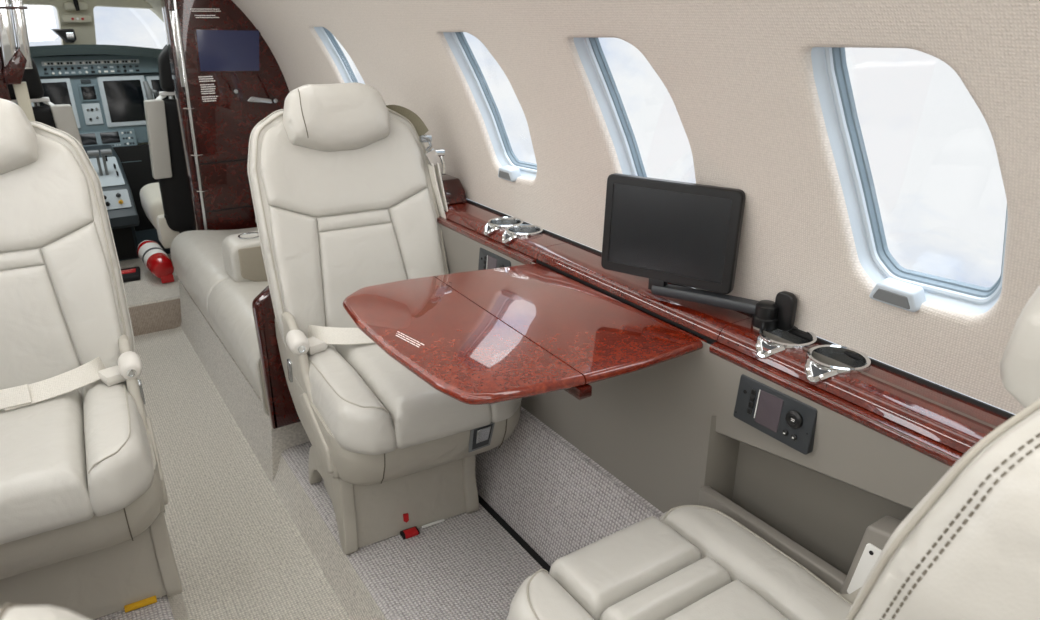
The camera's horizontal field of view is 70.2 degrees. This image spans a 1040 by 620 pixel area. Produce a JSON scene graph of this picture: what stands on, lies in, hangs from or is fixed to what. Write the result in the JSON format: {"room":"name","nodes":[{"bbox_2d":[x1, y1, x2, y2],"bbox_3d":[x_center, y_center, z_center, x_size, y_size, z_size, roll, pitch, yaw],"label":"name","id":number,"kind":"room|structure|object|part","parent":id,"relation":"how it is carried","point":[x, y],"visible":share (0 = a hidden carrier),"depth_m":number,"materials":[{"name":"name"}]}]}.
{"room":"aircraft cabin","nodes":[
{"label":"aircraft cabin","id":0,"kind":"room"},
{"bbox_2d":[9,0,152,144],"bbox_3d":[-2.354,-1.079,3.887,1.398,1.399,0.050,-14,25,-31],"label":"wall","id":1,"kind":"structure","parent":0,"point":[84,31],"depth_m":3.79,"materials":[{"name":"beige plastic"}]},
{"bbox_2d":[52,29,76,42],"bbox_3d":[-2.251,-1.354,3.660,0.095,0.065,0.105,-14,25,-31],"label":"compass","id":2,"kind":"object","parent":1,"relation":"attached to","point":[68,35],"visible":1,"depth_m":3.63,"materials":[{"name":"black plastic"}]},
{"bbox_2d":[61,0,91,22],"bbox_3d":[-2.226,-1.533,3.690,0.130,0.185,0.096,-14,25,-31],"label":"light","id":3,"kind":"object","parent":1,"relation":"attached to","point":[75,5],"visible":1,"depth_m":3.70,"materials":[{"name":"beige plastic"}]},
{"bbox_3d":[-2.204,-1.549,3.657,0.030,0.131,0.032,-14,25,-31],"label":"stem","id":4,"kind":"part","parent":3,"relation":"part of","materials":[{"name":"black"}]},
{"bbox_2d":[144,0,163,21],"bbox_3d":[-1.980,-0.912,3.336,1.480,1.381,1.520,-14,25,-31],"label":"trim","id":5,"kind":"structure","parent":1,"relation":"attached to","point":[156,4],"depth_m":3.89,"materials":[{"name":"beige plastic"}]},
{"bbox_2d":[94,254,542,619],"bbox_3d":[-0.795,0.448,1.934,1.450,0.135,5.800,-14,25,-31],"label":"floor","id":6,"kind":"structure","parent":0,"point":[246,545],"depth_m":1.76,"materials":[{"name":"carpet"}]},
{"bbox_2d":[0,0,35,122],"bbox_3d":[-1.874,-0.514,2.505,0.554,1.300,0.135,-14,25,-31],"label":"cabinet","id":7,"kind":"object","parent":6,"relation":"on","point":[15,61],"visible":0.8,"depth_m":2.45,"materials":[{"name":"brown wood"}]},
{"bbox_3d":[-1.698,-0.984,2.429,0.070,0.370,0.075,-14,25,-31],"label":"polished post","id":8,"kind":"part","parent":7,"relation":"part of","materials":[{"name":"silver metal"}]},
{"bbox_3d":[-1.663,-0.993,2.450,0.063,0.370,0.075,-14,25,-31],"label":"polished post","id":9,"kind":"part","parent":7,"relation":"part of","materials":[{"name":"silver metal"}]},
{"bbox_2d":[0,46,82,145],"bbox_3d":[-2.028,-0.606,3.103,0.360,0.957,0.540,-14,25,-31],"label":"seat","id":10,"kind":"object","parent":6,"relation":"on","point":[61,117],"visible":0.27,"depth_m":2.86,"materials":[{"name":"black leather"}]},
{"bbox_3d":[-1.781,-0.651,2.943,0.090,0.320,0.050,-14,25,-31],"label":"folded armrest","id":11,"kind":"part","parent":10,"relation":"part of","materials":[{"name":"leather"}]},
{"bbox_2d":[0,603,88,619],"bbox_3d":[-0.346,0.469,0.517,0.454,0.953,0.688,-14,25,-31],"label":"seat","id":12,"kind":"object","parent":6,"relation":"on","point":[9,611],"visible":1,"depth_m":0.22,"materials":[{"name":"beige leather"}]},
{"bbox_2d":[0,98,182,619],"bbox_3d":[-0.984,0.108,1.417,0.454,0.955,0.680,-12,25,-28],"label":"seat","id":13,"kind":"object","parent":6,"relation":"on","point":[84,498],"visible":1,"depth_m":1.47,"materials":[{"name":"beige leather"}]},
{"bbox_2d":[0,390,93,544],"bbox_3d":[-0.932,0.263,1.383,0.220,0.108,0.474,-12,25,-28],"label":"seat cushion","id":14,"kind":"object","parent":13,"relation":"on","point":[47,443],"depth_m":1.26,"materials":[{"name":"beige leather"}]},
{"bbox_3d":[-0.734,0.296,1.486,0.015,0.112,0.229,-12,25,-28],"label":"stowed armrest","id":15,"kind":"part","parent":13,"relation":"part of","materials":[{"name":"beige leather"}]},
{"bbox_2d":[16,44,174,230],"bbox_3d":[-2.166,-0.879,3.813,1.200,0.929,0.355,-14,25,-31],"label":"panel","id":16,"kind":"object","parent":6,"relation":"on","point":[106,87],"visible":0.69,"depth_m":3.73,"materials":[{"name":"grey plastic"}]},
{"bbox_3d":[-2.159,-1.057,3.760,1.130,0.420,0.166,-14,25,-31],"label":"panel","id":17,"kind":"part","parent":16,"relation":"part of","materials":[{"name":"grey plastic"}]},
{"bbox_3d":[-2.147,-0.985,3.718,0.078,0.100,0.025,-14,25,-31],"label":"standby panel","id":18,"kind":"part","parent":16,"relation":"part of","materials":[{"name":"grey plastic"}]},
{"bbox_3d":[-2.153,-1.221,3.684,1.130,0.090,0.093,-14,25,-31],"label":"annunciator panel","id":19,"kind":"part","parent":16,"relation":"part of","materials":[{"name":"grey plastic"}]},
{"bbox_2d":[40,73,158,78],"bbox_3d":[-2.145,-1.167,3.692,1.130,0.010,0.033,-14,25,-31],"label":"shelf","id":20,"kind":"object","parent":16,"relation":"attached to","point":[42,75],"depth_m":3.70,"materials":[{"name":"grey plastic"}]},
{"bbox_3d":[-2.139,-0.818,3.734,0.380,0.155,0.116,-14,25,-31],"label":"panel","id":21,"kind":"part","parent":16,"relation":"part of","materials":[{"name":"grey plastic"}]},
{"bbox_2d":[121,266,139,282],"bbox_3d":[-1.724,-0.153,3.227,0.138,0.021,0.150,-14,25,-31],"label":"box","id":22,"kind":"object","parent":6,"relation":"on","point":[133,273],"visible":0.56,"depth_m":3.21,"materials":[{"name":"black plastic"}]},
{"bbox_3d":[-1.731,-0.166,3.238,0.098,0.002,0.052,-14,25,-31],"label":"label plate","id":23,"kind":"part","parent":22,"relation":"part of","materials":[{"name":"red plastic"}]},
{"bbox_2d":[119,229,169,260],"bbox_3d":[-1.946,-0.321,3.673,1.000,0.006,0.500,-14,25,-31],"label":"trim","id":24,"kind":"structure","parent":6,"relation":"on","point":[151,234],"depth_m":3.79,"materials":[{"name":"grey plastic"}]},
{"bbox_2d":[83,144,138,259],"bbox_3d":[-1.940,-0.515,3.487,0.170,0.503,0.635,-14,25,-31],"label":"console","id":25,"kind":"object","parent":24,"relation":"on","point":[120,205],"visible":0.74,"depth_m":3.34,"materials":[{"name":"grey metal"}]},
{"bbox_3d":[-1.898,-0.653,3.339,0.012,0.092,0.022,-14,25,-31],"label":"throttle lever","id":26,"kind":"part","parent":25,"relation":"part of","materials":[{"name":"grey plastic"}]},
{"bbox_3d":[-1.879,-0.658,3.351,0.012,0.092,0.022,-14,25,-31],"label":"throttle lever","id":27,"kind":"part","parent":25,"relation":"part of","materials":[{"name":"grey plastic"}]},
{"bbox_3d":[-1.807,-0.487,3.277,0.138,0.072,0.059,-14,25,-31],"label":"switch panel","id":28,"kind":"part","parent":25,"relation":"part of","materials":[{"name":"grey"}]},
{"bbox_2d":[137,240,173,283],"bbox_3d":[-1.594,-0.219,3.228,0.100,0.145,0.289,-17,27,-36],"label":"fire extinguisher","id":29,"kind":"object","parent":6,"relation":"on","point":[151,253],"visible":0.98,"depth_m":3.15,"materials":[{"name":"red metal"}]},
{"bbox_2d":[140,45,194,247],"bbox_3d":[-1.546,-0.722,3.395,0.380,0.957,0.540,-14,25,-31],"label":"seat","id":30,"kind":"object","parent":6,"relation":"on","point":[166,203],"visible":0.48,"depth_m":3.16,"materials":[{"name":"black leather"}]},
{"bbox_2d":[140,182,163,229],"bbox_3d":[-1.579,-0.519,3.530,0.380,0.150,0.420,-14,25,-31],"label":"seat cushion","id":31,"kind":"object","parent":30,"relation":"on","point":[150,195],"depth_m":3.35,"materials":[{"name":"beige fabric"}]},
{"bbox_3d":[-1.517,-0.715,3.103,0.090,0.320,0.050,-14,25,-31],"label":"folded armrest","id":32,"kind":"part","parent":30,"relation":"part of","materials":[{"name":"leather"}]},
{"bbox_2d":[161,0,289,229],"bbox_3d":[-1.119,-0.700,2.970,0.447,1.300,0.122,-14,25,-31],"label":"cabinet","id":33,"kind":"object","parent":6,"relation":"on","point":[227,79],"visible":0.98,"depth_m":2.87,"materials":[{"name":"brown wood"}]},
{"bbox_3d":[-1.104,-0.987,2.818,0.248,0.163,0.011,-14,25,-31],"label":"screen frame","id":34,"kind":"part","parent":33,"relation":"part of","materials":[{"name":"brown wood"}]},
{"bbox_3d":[-1.120,-0.869,2.849,0.045,0.070,0.016,-14,25,-31],"label":"grab rail","id":35,"kind":"part","parent":33,"relation":"part of","materials":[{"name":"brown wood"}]},
{"bbox_3d":[-1.103,-0.848,2.869,0.024,0.023,0.017,-14,25,-31],"label":"rail","id":36,"kind":"part","parent":33,"relation":"part of","materials":[{"name":"silver metal"}]},
{"bbox_3d":[-1.003,-0.877,2.928,0.057,0.112,0.016,-14,25,-31],"label":"grab rail","id":37,"kind":"part","parent":33,"relation":"part of","materials":[{"name":"metal"}]},
{"bbox_2d":[170,217,309,482],"bbox_3d":[-0.826,-0.139,2.505,0.493,0.798,1.314,-14,25,-31],"label":"couch","id":38,"kind":"object","parent":6,"relation":"on","point":[220,273],"visible":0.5,"depth_m":2.30,"materials":[{"name":"leather"}]},
{"bbox_2d":[170,227,257,333],"bbox_3d":[-0.979,-0.139,2.743,0.478,0.226,0.696,-14,25,-31],"label":"seat cushion","id":39,"kind":"object","parent":38,"relation":"on","point":[197,259],"depth_m":2.61,"materials":[{"name":"leather"}]},
{"bbox_2d":[208,278,267,397],"bbox_3d":[-0.634,0.057,2.252,0.478,0.226,0.562,-14,25,-31],"label":"seat cushion","id":40,"kind":"object","parent":38,"relation":"on","point":[230,312],"depth_m":2.15,"materials":[{"name":"leather"}]},
{"bbox_3d":[-0.797,-0.173,2.418,0.305,0.168,0.140,-14,25,-31],"label":"armrest","id":41,"kind":"part","parent":38,"relation":"part of","materials":[{"name":"leather"}]},
{"bbox_3d":[-0.758,-0.150,2.364,0.264,0.136,0.008,-14,25,-31],"label":"armrest","id":42,"kind":"part","parent":38,"relation":"part of","materials":[{"name":"leather"}]},
{"bbox_3d":[-0.477,0.154,2.035,0.455,0.177,0.020,-14,25,-31],"label":"panel","id":43,"kind":"part","parent":38,"relation":"part of","materials":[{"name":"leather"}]},
{"bbox_2d":[252,285,300,428],"bbox_3d":[-0.572,0.142,1.919,0.188,0.507,0.038,-14,25,-31],"label":"end panel","id":44,"kind":"object","parent":6,"relation":"on","point":[281,407],"visible":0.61,"depth_m":1.86,"materials":[{"name":"brown wood"}]},
{"bbox_2d":[247,83,521,554],"bbox_3d":[-0.313,-0.014,1.729,0.474,0.953,0.711,-12,25,-27],"label":"seat","id":45,"kind":"object","parent":6,"relation":"on","point":[348,194],"visible":0.74,"depth_m":1.71,"materials":[{"name":"beige leather"}]},
{"bbox_3d":[-0.436,0.257,1.584,0.015,0.112,0.229,-12,25,-27],"label":"stowed armrest","id":46,"kind":"part","parent":45,"relation":"part of","materials":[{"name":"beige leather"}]},
{"bbox_2d":[336,343,491,448],"bbox_3d":[-0.263,0.145,1.678,0.220,0.108,0.474,-12,25,-27],"label":"seat cushion","id":47,"kind":"object","parent":45,"relation":"on","point":[417,415],"depth_m":1.50,"materials":[{"name":"beige leather"}]},
{"bbox_2d":[478,494,550,571],"bbox_3d":[0.458,0.777,1.018,0.018,0.004,2.600,-14,25,-31],"label":"trim","id":48,"kind":"structure","parent":6,"relation":"on","point":[492,512],"depth_m":1.68,"materials":[{"name":"black"}]},
{"bbox_2d":[475,407,663,565],"bbox_3d":[0.495,0.651,1.006,0.092,0.266,2.620,-14,25,-31],"label":"carpet","id":49,"kind":"structure","parent":6,"relation":"on","point":[558,499],"depth_m":1.59,"materials":[{"name":"grey carpet"}]},
{"bbox_2d":[506,285,1039,619],"bbox_3d":[0.297,0.321,0.825,0.458,1.000,0.660,-14,25,-31],"label":"seat","id":50,"kind":"object","parent":6,"relation":"on","point":[969,549],"visible":1,"depth_m":0.47,"materials":[{"name":"beige leather"}]},
{"bbox_3d":[0.155,0.395,1.093,0.220,0.099,0.126,-14,25,-31],"label":"cushion panel","id":51,"kind":"part","parent":50,"relation":"part of","materials":[{"name":"beige leather"}]},
{"bbox_3d":[0.297,0.480,0.892,0.220,0.108,0.302,-14,25,-31],"label":"cushion panel","id":52,"kind":"part","parent":50,"relation":"part of","materials":[{"name":"beige leather"}]},
{"bbox_2d":[232,0,1039,413],"bbox_3d":[0.073,-0.347,1.218,0.391,0.640,4.230,-14,25,-31],"label":"wall","id":53,"kind":"structure","parent":0,"point":[738,76],"depth_m":1.08,"materials":[{"name":"fabric"}]},
{"bbox_2d":[314,27,357,82],"bbox_3d":[-0.535,-0.731,2.355,0.155,0.336,0.243,-14,25,-31],"label":"window","id":54,"kind":"structure","parent":53,"relation":"in","point":[325,35],"depth_m":2.41,"materials":[{"name":"grey plastic"}]},
{"bbox_2d":[443,32,536,181],"bbox_3d":[-0.053,-0.458,1.670,0.155,0.336,0.243,-14,25,-31],"label":"window","id":55,"kind":"structure","parent":53,"relation":"in","point":[512,168],"depth_m":1.74,"materials":[{"name":"grey plastic"}]},
{"bbox_3d":[-0.025,-0.323,1.747,0.031,0.030,0.067,-14,25,-31],"label":"shade handle","id":56,"kind":"part","parent":55,"relation":"part of","materials":[{"name":"grey plastic"}]},
{"bbox_2d":[478,248,510,269],"bbox_3d":[-0.056,-0.094,1.691,0.024,0.073,0.134,-14,25,-31],"label":"control panel","id":57,"kind":"object","parent":53,"relation":"attached to","point":[487,259],"visible":0.48,"depth_m":1.69,"materials":[{"name":"grey plastic"}]},
{"bbox_2d":[438,218,716,512],"bbox_3d":[-0.352,-0.137,2.166,0.010,0.390,2.420,-14,25,-31],"label":"side wall panel","id":58,"kind":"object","parent":53,"relation":"attached to","point":[649,428],"depth_m":1.36,"materials":[{"name":"beige plastic"}]},
{"bbox_2d":[573,37,646,176],"bbox_3d":[0.213,-0.307,1.292,0.155,0.336,0.243,-14,25,-31],"label":"window frame","id":59,"kind":"structure","parent":53,"relation":"in","point":[590,52],"depth_m":1.36,"materials":[{"name":"grey plastic"}]},
{"bbox_2d":[437,199,1014,466],"bbox_3d":[0.545,0.153,0.900,0.113,0.050,2.810,-14,25,-31],"label":"ledge","id":60,"kind":"object","parent":53,"relation":"attached to","point":[951,433],"visible":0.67,"depth_m":1.07,"materials":[{"name":"brown wood"}]},
{"bbox_2d":[441,172,466,204],"bbox_3d":[-0.214,-0.329,1.972,0.063,0.055,0.195,-14,25,-31],"label":"block","id":61,"kind":"object","parent":60,"relation":"on","point":[454,191],"visible":0.44,"depth_m":1.91,"materials":[{"name":"brown wood"}]},
{"bbox_2d":[484,217,523,235],"bbox_3d":[-0.040,-0.193,1.727,0.100,0.029,0.085,-14,25,-31],"label":"cup holder","id":62,"kind":"object","parent":60,"relation":"on","point":[494,224],"visible":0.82,"depth_m":1.74,"materials":[{"name":"silver metal"}]},
{"bbox_2d":[502,224,542,244],"bbox_3d":[0.004,-0.168,1.665,0.100,0.029,0.085,-14,25,-31],"label":"cup holder","id":63,"kind":"object","parent":60,"relation":"on","point":[513,232],"visible":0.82,"depth_m":1.66,"materials":[{"name":"silver metal"}]},
{"bbox_2d":[343,263,706,404],"bbox_3d":[-0.030,0.025,1.280,0.441,0.036,0.541,-14,25,-31],"label":"folding table","id":64,"kind":"object","parent":60,"relation":"attached to","point":[495,335],"visible":1,"depth_m":1.20,"materials":[{"name":"red wood"}]},
{"bbox_2d":[601,173,796,330],"bbox_3d":[0.289,-0.101,1.206,0.346,0.202,0.054,18,28,37],"label":"monitor","id":65,"kind":"object","parent":60,"relation":"on","point":[662,231],"visible":1,"depth_m":1.21,"materials":[{"name":"black plastic"}]},
{"bbox_3d":[0.307,-0.019,1.214,0.192,0.025,0.026,16,27,35],"label":"swing arm","id":66,"kind":"part","parent":65,"relation":"part of","materials":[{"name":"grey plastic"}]},
{"bbox_2d":[755,326,816,358],"bbox_3d":[0.397,0.051,1.117,0.100,0.029,0.085,-14,25,-31],"label":"cup holder","id":67,"kind":"object","parent":60,"relation":"on","point":[774,347],"visible":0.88,"depth_m":1.10,"materials":[{"name":"silver metal"}]},
{"bbox_2d":[804,345,870,383],"bbox_3d":[0.443,0.080,1.044,0.100,0.029,0.085,-14,25,-31],"label":"cup holder","id":68,"kind":"object","parent":60,"relation":"on","point":[816,371],"visible":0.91,"depth_m":1.03,"materials":[{"name":"silver metal"}]},
{"bbox_2d":[698,486,846,591],"bbox_3d":[0.629,0.534,0.807,0.020,0.130,1.176,-14,25,-31],"label":"trim","id":69,"kind":"structure","parent":53,"relation":"attached to","point":[834,578],"depth_m":1.12,"materials":[{"name":"grey laminate"}]},
{"bbox_2d":[733,374,816,454],"bbox_3d":[0.372,0.149,1.081,0.024,0.073,0.134,-14,25,-31],"label":"control panel","id":70,"kind":"object","parent":53,"relation":"attached to","point":[788,420],"visible":1,"depth_m":1.07,"materials":[{"name":"grey plastic"}]},
{"bbox_3d":[0.386,0.155,1.044,0.008,0.026,0.026,-14,25,-31],"label":"knob","id":71,"kind":"part","parent":70,"relation":"part of","materials":[{"name":"black plastic"}]},
{"bbox_2d":[713,348,957,509],"bbox_3d":[0.657,0.550,0.835,0.069,0.759,1.180,-14,25,-31],"label":"side panel","id":72,"kind":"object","parent":53,"relation":"attached to","point":[847,451],"depth_m":0.99,"materials":[{"name":"beige plastic"}]},
{"bbox_2d":[704,326,996,574],"bbox_3d":[0.654,0.389,0.766,0.056,0.390,1.176,-14,25,-31],"label":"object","id":73,"kind":"structure","parent":53,"relation":"attached to","point":[829,517],"depth_m":1.14,"materials":[{"name":"grey plastic"}]},
{"bbox_2d":[840,516,901,593],"bbox_3d":[0.519,0.371,0.920,0.050,0.230,0.234,-14,25,-31],"label":"block","id":74,"kind":"object","parent":53,"relation":"attached to","point":[877,534],"visible":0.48,"depth_m":0.96,"materials":[{"name":"grey plastic"}]},
{"bbox_2d":[847,543,881,593],"bbox_3d":[0.459,0.348,0.968,0.004,0.092,0.052,-14,25,-31],"label":"plate","id":75,"kind":"object","parent":74,"relation":"attached to","point":[867,554],"depth_m":0.97,"materials":[{"name":"white plastic"}]},
{"bbox_2d":[811,47,1007,313],"bbox_3d":[0.478,-0.156,0.914,0.155,0.336,0.243,-14,25,-31],"label":"window","id":76,"kind":"structure","parent":53,"relation":"in","point":[898,286],"depth_m":0.98,"materials":[{"name":"grey plastic"}]},
{"bbox_3d":[0.506,-0.022,0.991,0.031,0.030,0.067,-14,25,-31],"label":"shade handle","id":77,"kind":"part","parent":76,"relation":"part of","materials":[{"name":"grey plastic"}]}
]}

